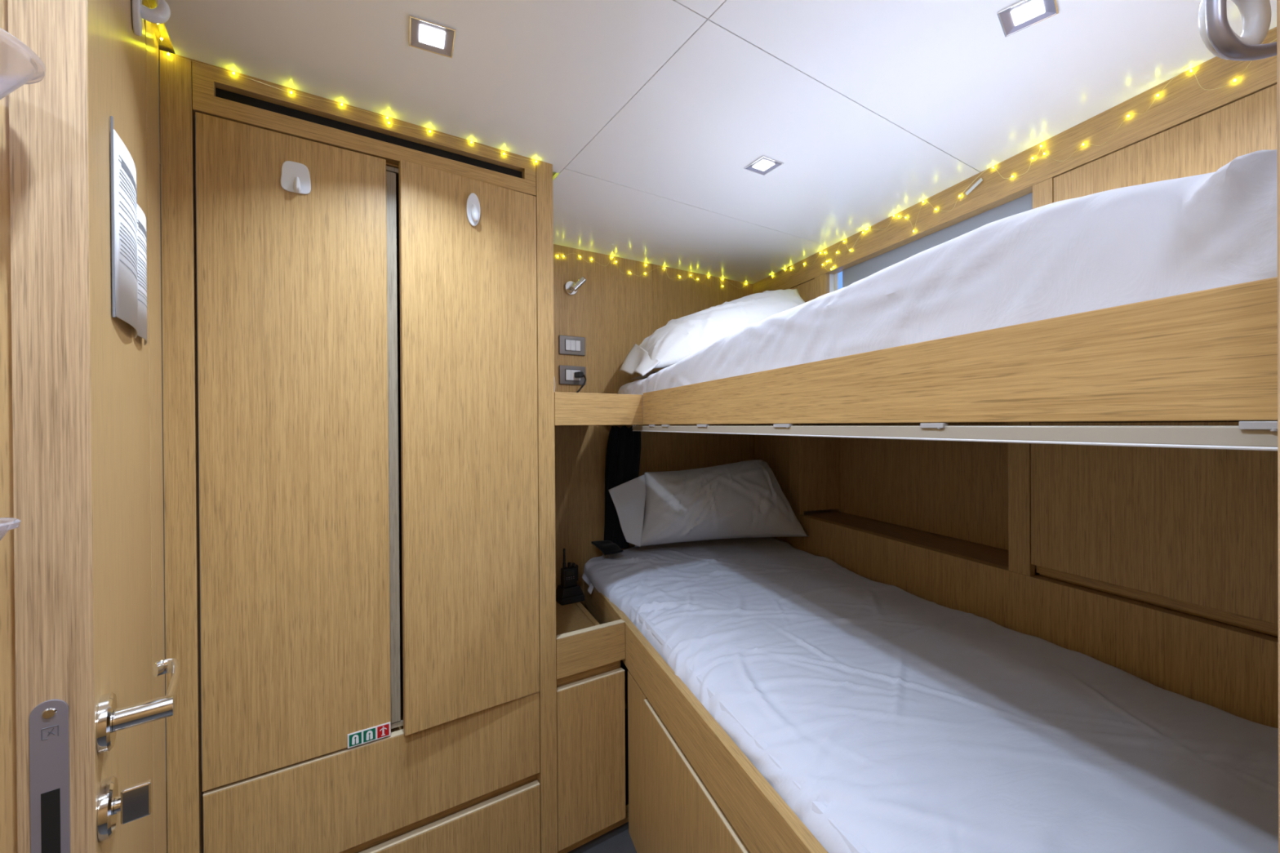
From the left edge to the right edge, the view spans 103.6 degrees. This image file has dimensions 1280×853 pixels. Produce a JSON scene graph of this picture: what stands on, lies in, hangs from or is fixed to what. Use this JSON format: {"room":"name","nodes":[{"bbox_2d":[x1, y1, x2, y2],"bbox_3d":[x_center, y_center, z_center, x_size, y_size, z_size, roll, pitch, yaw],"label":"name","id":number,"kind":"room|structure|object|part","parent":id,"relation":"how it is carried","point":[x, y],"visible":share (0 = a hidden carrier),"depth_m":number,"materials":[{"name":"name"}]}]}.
{"room":"ship cabin","nodes":[
{"label":"ship cabin","id":0,"kind":"room"},
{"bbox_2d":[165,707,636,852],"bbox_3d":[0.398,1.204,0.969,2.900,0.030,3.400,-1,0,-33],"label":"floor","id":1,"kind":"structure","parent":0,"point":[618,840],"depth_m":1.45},
{"bbox_2d":[159,49,557,852],"bbox_3d":[-0.696,0.247,1.363,0.778,1.895,0.554,-1,0,-33],"label":"wardrobe","id":2,"kind":"object","parent":1,"relation":"on","point":[373,433],"visible":1,"depth_m":1.10,"materials":[{"name":"brown wood"}]},
{"bbox_3d":[-0.872,0.250,0.960,0.045,1.895,0.030,-1,0,-33],"label":"post","id":3,"kind":"part","parent":2,"relation":"part of","materials":[{"name":"brown wood"}]},
{"bbox_3d":[-0.711,0.049,1.058,0.326,1.299,0.021,-1,0,-33],"label":"door","id":4,"kind":"part","parent":2,"relation":"part of","materials":[{"name":"brown wood"}]},
{"bbox_2d":[280,160,311,194],"bbox_3d":[-0.705,-0.514,1.032,0.052,0.066,0.029,-1,0,-33],"label":"hook","id":5,"kind":"object","parent":2,"relation":"attached to","point":[295,176],"visible":1,"depth_m":1.04,"materials":[{"name":"white plastic"}]},
{"bbox_3d":[-0.704,-0.497,1.033,0.014,0.033,0.029,-1,0,-33],"label":"hook arm","id":6,"kind":"part","parent":5,"relation":"part of","materials":[{"name":"white plastic"}]},
{"bbox_2d":[167,52,537,162],"bbox_3d":[-0.574,-0.690,1.129,0.720,0.015,0.003,-1,0,-33],"label":"fairy lights","id":7,"kind":"object","parent":2,"relation":"attached to","point":[168,54],"visible":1,"depth_m":1.08,"materials":[{"name":"yellow plastic"}]},
{"bbox_2d":[347,722,390,748],"bbox_3d":[-0.599,0.683,1.116,0.084,0.030,0.002,-1,0,-33],"label":"sticker","id":8,"kind":"object","parent":2,"relation":"attached to","point":[382,731],"visible":1,"depth_m":1.11,"materials":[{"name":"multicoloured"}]},
{"bbox_3d":[-0.622,0.684,1.100,0.024,0.025,0.001,-1,0,-33],"label":"panel","id":9,"kind":"part","parent":8,"relation":"part of","materials":[{"name":"green plastic"}]},
{"bbox_3d":[-0.599,0.683,1.115,0.024,0.025,0.001,-1,0,-33],"label":"panel","id":10,"kind":"part","parent":8,"relation":"part of","materials":[{"name":"green plastic"}]},
{"bbox_3d":[-0.576,0.683,1.130,0.024,0.025,0.001,-1,0,-33],"label":"panel","id":11,"kind":"part","parent":8,"relation":"part of","materials":[{"name":"red plastic"}]},
{"bbox_3d":[-0.556,0.812,1.157,0.679,0.212,0.020,-1,0,-33],"label":"drawer","id":12,"kind":"part","parent":2,"relation":"part of","materials":[{"name":"brown wood"}]},
{"bbox_3d":[-0.554,1.056,1.158,0.679,0.208,0.020,-1,0,-33],"label":"drawer","id":13,"kind":"part","parent":2,"relation":"part of","materials":[{"name":"brown wood"}]},
{"bbox_3d":[-0.408,0.048,1.240,0.327,1.303,0.021,-1,0,-35],"label":"door","id":14,"kind":"part","parent":2,"relation":"part of","materials":[{"name":"brown wood"}]},
{"bbox_2d":[466,192,479,226],"bbox_3d":[-0.400,-0.527,1.217,0.033,0.080,0.025,-1,0,-33],"label":"hook","id":15,"kind":"object","parent":2,"relation":"attached to","point":[473,206],"visible":1,"depth_m":1.22,"materials":[{"name":"white plastic"}]},
{"bbox_3d":[-0.399,-0.516,1.217,0.018,0.044,0.024,-1,0,-33],"label":"hook arm","id":16,"kind":"part","parent":15,"relation":"part of","materials":[{"name":"white plastic"}]},
{"bbox_3d":[-0.256,0.244,1.355,0.046,1.895,0.032,-1,0,-33],"label":"post","id":17,"kind":"part","parent":2,"relation":"part of","materials":[{"name":"brown wood"}]},
{"bbox_2d":[555,601,628,852],"bbox_3d":[-0.250,0.881,1.670,0.289,0.618,0.551,-1,0,-33],"label":"base cabinet","id":18,"kind":"object","parent":1,"relation":"on","point":[591,704],"visible":0.73,"depth_m":1.42,"materials":[{"name":"brown wood"}]},
{"bbox_2d":[555,584,584,605],"bbox_3d":[-0.261,0.612,1.854,0.093,0.054,0.079,-1,0,-33],"label":"charger","id":19,"kind":"object","parent":18,"relation":"on","point":[564,596],"visible":0.8,"depth_m":1.82,"materials":[{"name":"black plastic"}]},
{"bbox_2d":[560,548,578,587],"bbox_3d":[-0.258,0.515,1.851,0.064,0.138,0.035,-1,0,-33],"label":"radio","id":20,"kind":"object","parent":19,"relation":"in","point":[569,575],"visible":1,"depth_m":1.84,"materials":[{"name":"black plastic"}]},
{"bbox_3d":[-0.138,0.933,1.426,0.213,0.432,0.020,-1,0,-33],"label":"door","id":21,"kind":"part","parent":18,"relation":"part of","materials":[{"name":"brown wood"}]},
{"bbox_2d":[583,580,828,852],"bbox_3d":[0.521,0.880,1.270,0.927,0.614,2.335,0,0,-19],"label":"bunk","id":22,"kind":"object","parent":1,"relation":"on","point":[692,789],"visible":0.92,"depth_m":1.08,"materials":[{"name":"brown wood"}]},
{"bbox_3d":[-0.121,0.639,1.736,0.022,0.126,0.548,0,0,-19],"label":"head rail","id":23,"kind":"part","parent":22,"relation":"part of","materials":[{"name":"brown wood"}]},
{"bbox_3d":[-0.001,0.953,1.406,0.018,0.474,0.154,0,0,-19],"label":"filler panel","id":24,"kind":"part","parent":22,"relation":"part of","materials":[{"name":"brown wood"}]},
{"bbox_3d":[0.160,0.956,0.930,0.020,0.468,0.849,0,0,-19],"label":"door","id":25,"kind":"part","parent":22,"relation":"part of","materials":[{"name":"brown wood"}]},
{"bbox_2d":[582,537,1278,852],"bbox_3d":[0.517,0.562,1.248,0.946,0.131,2.277,0,0,-19],"label":"mattress","id":26,"kind":"object","parent":22,"relation":"on","point":[887,718],"visible":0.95,"depth_m":0.88,"materials":[{"name":"white fabric"}]},
{"bbox_2d":[608,459,808,546],"bbox_3d":[0.262,0.311,2.100,0.819,0.320,0.328,0,0,-19],"label":"pillow","id":27,"kind":"object","parent":26,"relation":"on","point":[742,499],"visible":1,"depth_m":1.98,"materials":[{"name":"white fabric"}]},
{"bbox_2d":[553,244,773,708],"bbox_3d":[0.062,0.224,2.215,1.500,1.925,0.024,-1,0,-33],"label":"wall","id":28,"kind":"structure","parent":0,"point":[615,311],"depth_m":2.07,"materials":[{"name":"brown wood"}]},
{"bbox_2d":[559,334,585,355],"bbox_3d":[-0.265,-0.319,1.982,0.113,0.074,0.012,-1,0,-33],"label":"light switch","id":29,"kind":"object","parent":28,"relation":"attached to","point":[569,345],"visible":1,"depth_m":1.98,"materials":[{"name":"grey plastic"}]},
{"bbox_3d":[-0.264,-0.319,1.980,0.067,0.045,0.001,-1,0,-33],"label":"insert frame","id":30,"kind":"part","parent":29,"relation":"part of","materials":[{"name":"white plastic"}]},
{"bbox_2d":[559,364,585,385],"bbox_3d":[-0.265,-0.202,1.982,0.113,0.074,0.012,-1,0,-33],"label":"wall socket","id":31,"kind":"object","parent":28,"relation":"attached to","point":[566,373],"visible":0.97,"depth_m":1.97,"materials":[{"name":"grey plastic"}]},
{"bbox_3d":[-0.264,-0.202,1.981,0.067,0.045,0.001,-1,0,-33],"label":"insert frame","id":32,"kind":"part","parent":31,"relation":"part of","materials":[{"name":"white plastic"}]},
{"bbox_2d":[570,369,580,380],"bbox_3d":[-0.253,-0.202,1.985,0.041,0.041,0.003,-1,0,-33],"label":"socket","id":33,"kind":"object","parent":31,"relation":"attached to","point":[572,371],"depth_m":1.98,"materials":[{"name":"white plastic"}]},
{"bbox_2d":[564,276,586,295],"bbox_3d":[-0.250,-0.550,1.964,0.073,0.068,0.059,-1,0,-33],"label":"light","id":34,"kind":"object","parent":28,"relation":"attached to","point":[571,287],"visible":1,"depth_m":1.96,"materials":[{"name":"silver metal"}]},
{"bbox_2d":[574,371,586,392],"bbox_3d":[-0.273,-0.117,1.940,0.130,0.193,0.051,-1,0,-33],"label":"plug","id":35,"kind":"object","parent":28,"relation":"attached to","point":[579,374],"visible":0.58,"depth_m":1.96,"materials":[{"name":"black plastic"}]},
{"bbox_2d":[557,253,746,288],"bbox_3d":[0.104,-0.675,2.223,1.009,0.064,0.004,-1,0,-33],"label":"fairy lights","id":36,"kind":"object","parent":28,"relation":"attached to","point":[571,253],"visible":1,"depth_m":2.20,"materials":[{"name":"yellow plastic"}]},
{"bbox_2d":[754,424,789,502],"bbox_3d":[0.629,0.185,2.392,0.018,0.392,0.284,0,0,-19],"label":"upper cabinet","id":37,"kind":"object","parent":28,"relation":"on","point":[774,450],"visible":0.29,"depth_m":2.34,"materials":[{"name":"brown wood"}]},
{"bbox_2d":[791,279,814,302],"bbox_3d":[0.655,-0.312,2.303,0.018,0.598,0.458,0,0,-19],"label":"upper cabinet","id":38,"kind":"object","parent":28,"relation":"attached to","point":[806,290],"visible":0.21,"depth_m":2.13,"materials":[{"name":"brown wood"}]},
{"bbox_2d":[554,276,1277,425],"bbox_3d":[0.355,-0.054,1.211,1.267,0.095,2.335,0,0,-19],"label":"bunk","id":39,"kind":"object","parent":28,"relation":"attached to","point":[1210,354],"visible":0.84,"depth_m":0.47,"materials":[{"name":"brown wood"}]},
{"bbox_2d":[591,424,640,555],"bbox_3d":[-0.087,0.243,1.993,0.143,0.500,0.212,0,0,38],"label":"curtain","id":40,"kind":"object","parent":39,"relation":"hanging from","point":[623,454],"visible":0.8,"depth_m":2.01,"materials":[{"name":"black fabric"}]},
{"bbox_2d":[617,149,1277,395],"bbox_3d":[0.564,-0.140,1.252,0.833,0.226,2.256,0,0,-19],"label":"mattress","id":41,"kind":"object","parent":39,"relation":"on","point":[1118,246],"visible":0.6,"depth_m":0.49,"materials":[{"name":"white fabric"}]},
{"bbox_2d":[630,369,660,379],"bbox_3d":[0.330,-0.224,1.982,0.733,0.109,0.500,0,0,-17],"label":"pillow","id":42,"kind":"object","parent":41,"relation":"on","point":[647,375],"visible":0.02,"depth_m":1.87,"materials":[{"name":"white fabric"}]},
{"bbox_2d":[619,288,805,376],"bbox_3d":[0.324,-0.381,1.959,0.798,0.416,0.370,0,0,-19],"label":"pillow","id":43,"kind":"object","parent":41,"relation":"on","point":[680,338],"visible":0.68,"depth_m":1.82,"materials":[{"name":"white fabric"}]},
{"bbox_2d":[632,421,1277,451],"bbox_3d":[0.216,0.005,0.935,0.020,0.020,1.425,0,0,-19],"label":"track","id":44,"kind":"object","parent":39,"relation":"attached to","point":[1248,435],"visible":0.98,"depth_m":0.46,"materials":[{"name":"silver metal"}]},
{"bbox_2d":[911,194,961,231],"bbox_3d":[0.904,-0.665,1.540,0.005,0.082,0.172,0,0,-19],"label":"fairy lights","id":45,"kind":"object","parent":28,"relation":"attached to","point":[961,194],"depth_m":1.55,"materials":[{"name":"yellow plastic"}]},
{"bbox_2d":[996,155,1036,178],"bbox_3d":[0.982,-0.670,1.313,0.005,0.039,0.099,0,0,-19],"label":"fairy lights","id":46,"kind":"object","parent":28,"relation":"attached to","point":[1036,155],"depth_m":1.30,"materials":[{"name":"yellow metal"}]},
{"bbox_2d":[1038,145,1067,161],"bbox_3d":[1.011,-0.669,1.232,0.005,0.063,0.063,0,0,-19],"label":"fairy lights","id":47,"kind":"object","parent":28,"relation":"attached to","point":[1041,145],"depth_m":1.25,"materials":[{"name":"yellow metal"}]},
{"bbox_2d":[1127,60,1252,117],"bbox_3d":[1.089,-0.676,1.006,0.005,0.065,0.182,0,0,-19],"label":"fairy lights","id":48,"kind":"object","parent":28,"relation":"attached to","point":[1190,70],"depth_m":1.00,"materials":[{"name":"yellow plastic"}]},
{"bbox_2d":[155,0,1276,284],"bbox_3d":[0.479,-0.731,0.815,2.500,0.050,2.950,-1,0,-33],"label":"ceiling","id":49,"kind":"structure","parent":0,"point":[648,117],"depth_m":1.04,"materials":[{"name":"white paint"}]},
{"bbox_2d":[142,0,175,60],"bbox_3d":[-0.631,-0.719,0.504,0.095,0.014,1.130,-1,0,-33],"label":"trim","id":50,"kind":"structure","parent":49,"relation":"attached to","point":[166,45],"depth_m":0.92,"materials":[{"name":"brown wood"}]},
{"bbox_2d":[146,0,162,42],"bbox_3d":[-0.813,-0.700,0.836,0.006,0.009,0.188,-1,0,-34],"label":"fairy lights","id":51,"kind":"object","parent":50,"relation":"attached to","point":[161,38],"visible":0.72,"depth_m":0.89,"materials":[{"name":"yellow metal"}]},
{"bbox_2d":[408,14,456,57],"bbox_3d":[-0.374,-0.699,0.905,0.075,0.004,0.075,0,0,-25],"label":"recessed light","id":52,"kind":"object","parent":49,"relation":"in","point":[424,34],"visible":1,"depth_m":0.90,"materials":[{"name":"silver metal"}]},
{"bbox_2d":[743,155,783,175],"bbox_3d":[0.334,-0.706,1.363,0.075,0.004,0.075,-1,0,-30],"label":"recessed light","id":53,"kind":"object","parent":49,"relation":"in","point":[763,165],"visible":1,"depth_m":1.36,"materials":[{"name":"silver metal"}]},
{"bbox_2d":[996,0,1058,37],"bbox_3d":[0.661,-0.706,0.859,0.075,0.004,0.075,0,0,45],"label":"recessed light","id":54,"kind":"object","parent":49,"relation":"in","point":[1021,15],"visible":1,"depth_m":0.86,"materials":[{"name":"silver metal"}]},
{"bbox_2d":[772,513,1278,728],"bbox_3d":[1.024,0.784,1.288,0.032,0.798,2.760,0,0,-19],"label":"wall","id":55,"kind":"structure","parent":0,"point":[1233,670],"depth_m":1.17,"materials":[{"name":"brown wood"}]},
{"bbox_2d":[1031,422,1278,636],"bbox_3d":[1.270,0.187,0.842,0.212,0.394,1.028,0,0,-19],"label":"wall panel","id":56,"kind":"object","parent":55,"relation":"on","point":[1189,531],"visible":1,"depth_m":1.04,"materials":[{"name":"brown wood"}]},
{"bbox_3d":[1.197,0.362,0.817,0.012,0.032,1.028,0,0,-19],"label":"finger rail","id":57,"kind":"part","parent":56,"relation":"part of","materials":[{"name":"brown wood"}]},
{"bbox_3d":[1.287,0.379,0.848,0.178,0.011,1.028,0,0,-19],"label":"board","id":58,"kind":"part","parent":56,"relation":"part of","materials":[{"name":"brown wood"}]},
{"bbox_2d":[1053,84,1276,202],"bbox_3d":[1.184,-0.310,0.781,0.018,0.598,0.970,0,0,-19],"label":"wall panel","id":59,"kind":"object","parent":55,"relation":"attached to","point":[1208,142],"visible":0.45,"depth_m":1.01,"materials":[{"name":"brown wood"}]},
{"bbox_2d":[803,420,1278,637],"bbox_3d":[1.218,0.219,1.429,0.025,1.925,3.100,0,0,-19],"label":"wall","id":60,"kind":"structure","parent":0,"point":[824,510],"depth_m":1.46,"materials":[{"name":"brown wood"}]},
{"bbox_2d":[789,422,1039,576],"bbox_3d":[0.944,0.193,1.811,0.232,0.410,1.014,0,0,-19],"label":"wall niche","id":61,"kind":"object","parent":60,"relation":"attached to","point":[980,492],"visible":0.8,"depth_m":1.82,"materials":[{"name":"brown wood"}]},
{"bbox_3d":[0.801,0.180,2.230,0.197,0.377,0.016,0,0,-19],"label":"panel","id":62,"kind":"part","parent":61,"relation":"part of","materials":[{"name":"brown wood"}]},
{"bbox_3d":[1.048,0.187,1.841,0.015,0.391,0.930,0,0,-19],"label":"panel","id":63,"kind":"part","parent":61,"relation":"part of","materials":[{"name":"brown wood"}]},
{"bbox_2d":[814,177,1053,298],"bbox_3d":[0.979,-0.314,1.699,0.232,0.601,0.892,0,0,-19],"label":"wall niche","id":64,"kind":"object","parent":60,"relation":"attached to","point":[1042,192],"visible":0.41,"depth_m":1.27,"materials":[{"name":"brown wood"}]},
{"bbox_2d":[834,192,1032,291],"bbox_3d":[0.921,-0.323,1.654,0.016,0.581,0.802,0,0,-19],"label":"window","id":65,"kind":"structure","parent":64,"relation":"attached to","point":[847,277],"depth_m":1.62,"materials":[{"name":"glass"},{"name":"grey blind fabric"}]},
{"bbox_3d":[0.795,-0.324,2.026,0.012,0.581,0.016,0,0,-19],"label":"frame","id":66,"kind":"part","parent":65,"relation":"part of","materials":[{"name":"beige paint"}]},
{"bbox_2d":[752,26,1276,293],"bbox_3d":[1.109,-0.673,1.316,0.232,0.118,2.760,0,0,-19],"label":"trim","id":67,"kind":"structure","parent":60,"relation":"attached to","point":[1182,100],"depth_m":1.23,"materials":[{"name":"brown wood"}]},
{"bbox_2d":[965,177,982,195],"bbox_3d":[0.942,-0.677,1.421,0.001,0.031,0.051,0,0,-19],"label":"tape","id":68,"kind":"object","parent":67,"relation":"attached to","point":[980,180],"visible":1,"depth_m":1.42,"materials":[{"name":"white"}]},
{"label":"wall","id":69,"kind":"structure","parent":0,"visible":0},
{"bbox_2d":[0,517,20,540],"bbox_3d":[-0.495,0.091,0.360,0.070,0.040,0.059,0,0,0],"label":"plastic cup","id":70,"kind":"object","parent":69,"relation":"attached to","point":[6,524],"visible":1,"depth_m":0.37,"materials":[{"name":"white plastic"}]},
{"bbox_2d":[0,27,45,99],"bbox_3d":[-0.498,-0.249,0.360,0.095,0.064,0.095,0,0,0],"label":"plastic cup","id":71,"kind":"object","parent":69,"relation":"attached to","point":[20,65],"visible":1,"depth_m":0.38,"materials":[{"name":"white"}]},
{"bbox_2d":[0,0,180,852],"bbox_3d":[-0.660,0.258,0.647,0.113,1.858,0.534,-1,0,-40],"label":"door","id":72,"kind":"structure","parent":69,"relation":"in","point":[78,709],"depth_m":0.44,"materials":[{"name":"brown wood"}]},
{"bbox_3d":[-0.498,0.361,0.481,0.004,0.015,0.015,-1,0,-40],"label":"turn stem","id":73,"kind":"part","parent":72,"relation":"part of","materials":[{"name":"silver metal"}]},
{"bbox_2d":[110,115,137,337],"bbox_3d":[-0.621,-0.225,0.612,0.011,0.216,0.181,-1,0,-40],"label":"notice sheet","id":74,"kind":"object","parent":72,"relation":"attached to","point":[123,172],"visible":1,"depth_m":0.57,"materials":[{"name":"white paper"}]},
{"bbox_2d":[118,155,137,281],"bbox_3d":[-0.618,-0.241,0.612,0.006,0.117,0.151,-1,0,-40],"label":"print","id":75,"kind":"object","parent":74,"relation":"attached to","point":[127,194],"depth_m":0.58,"materials":[{"name":"grey paper"}]},
{"bbox_2d":[136,204,147,345],"bbox_3d":[-0.720,-0.215,0.729,0.008,0.180,0.123,-1,0,-40],"label":"notice sheet","id":76,"kind":"object","parent":72,"relation":"attached to","point":[141,219],"visible":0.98,"depth_m":0.71,"materials":[{"name":"white paper"}]},
{"bbox_2d":[137,218,146,306],"bbox_3d":[-0.718,-0.229,0.729,0.005,0.111,0.104,-1,0,-40],"label":"print","id":77,"kind":"object","parent":76,"relation":"attached to","point":[141,224],"depth_m":0.71,"materials":[{"name":"grey paper"}]},
{"bbox_2d":[131,0,170,35],"bbox_3d":[-0.700,-0.603,0.723,0.039,0.094,0.044,-1,0,-40],"label":"hook","id":78,"kind":"object","parent":72,"relation":"attached to","point":[161,14],"visible":1,"depth_m":0.72,"materials":[{"name":"white plastic"}]},
{"bbox_3d":[-0.712,-0.603,0.713,0.008,0.094,0.044,-1,0,-40],"label":"plate","id":79,"kind":"part","parent":78,"relation":"part of","materials":[{"name":"white plastic"}]},
{"bbox_3d":[-0.698,-0.600,0.724,0.034,0.038,0.017,-1,0,-40],"label":"hook arm","id":80,"kind":"part","parent":78,"relation":"part of","materials":[{"name":"white plastic"}]},
{"bbox_3d":[-0.512,0.279,0.550,0.118,0.017,0.022,0,0,43],"label":"lever handle","id":81,"kind":"part","parent":72,"relation":"part of","materials":[{"name":"silver metal"}]},
{"bbox_2d":[143,19,166,852],"bbox_3d":[-0.895,0.240,0.876,0.082,1.915,0.083,-1,0,-33],"label":"trim","id":82,"kind":"structure","parent":69,"relation":"attached to","point":[151,39],"depth_m":0.89,"materials":[{"name":"brown wood"}]},
{"bbox_3d":[1.042,0.225,0.172,1.121,1.925,0.080,0,0,-19],"label":"wall","id":83,"kind":"structure","parent":0,"visible":0},
{"bbox_2d":[1198,0,1276,61],"bbox_3d":[0.330,-0.233,0.276,0.047,0.070,0.026,0,0,0],"label":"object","id":84,"kind":"object","parent":83,"relation":"attached to","point":[1216,33],"visible":0.99,"depth_m":0.27,"materials":[{"name":"silver metal"}]},
{"bbox_2d":[1276,0,1279,852],"bbox_3d":[0.418,0.244,0.110,0.098,1.895,0.332,0,0,-19],"label":"door frame","id":85,"kind":"structure","parent":83,"relation":"attached to","point":[1277,1],"depth_m":0.25,"materials":[{"name":"brown wood"}]}
]}

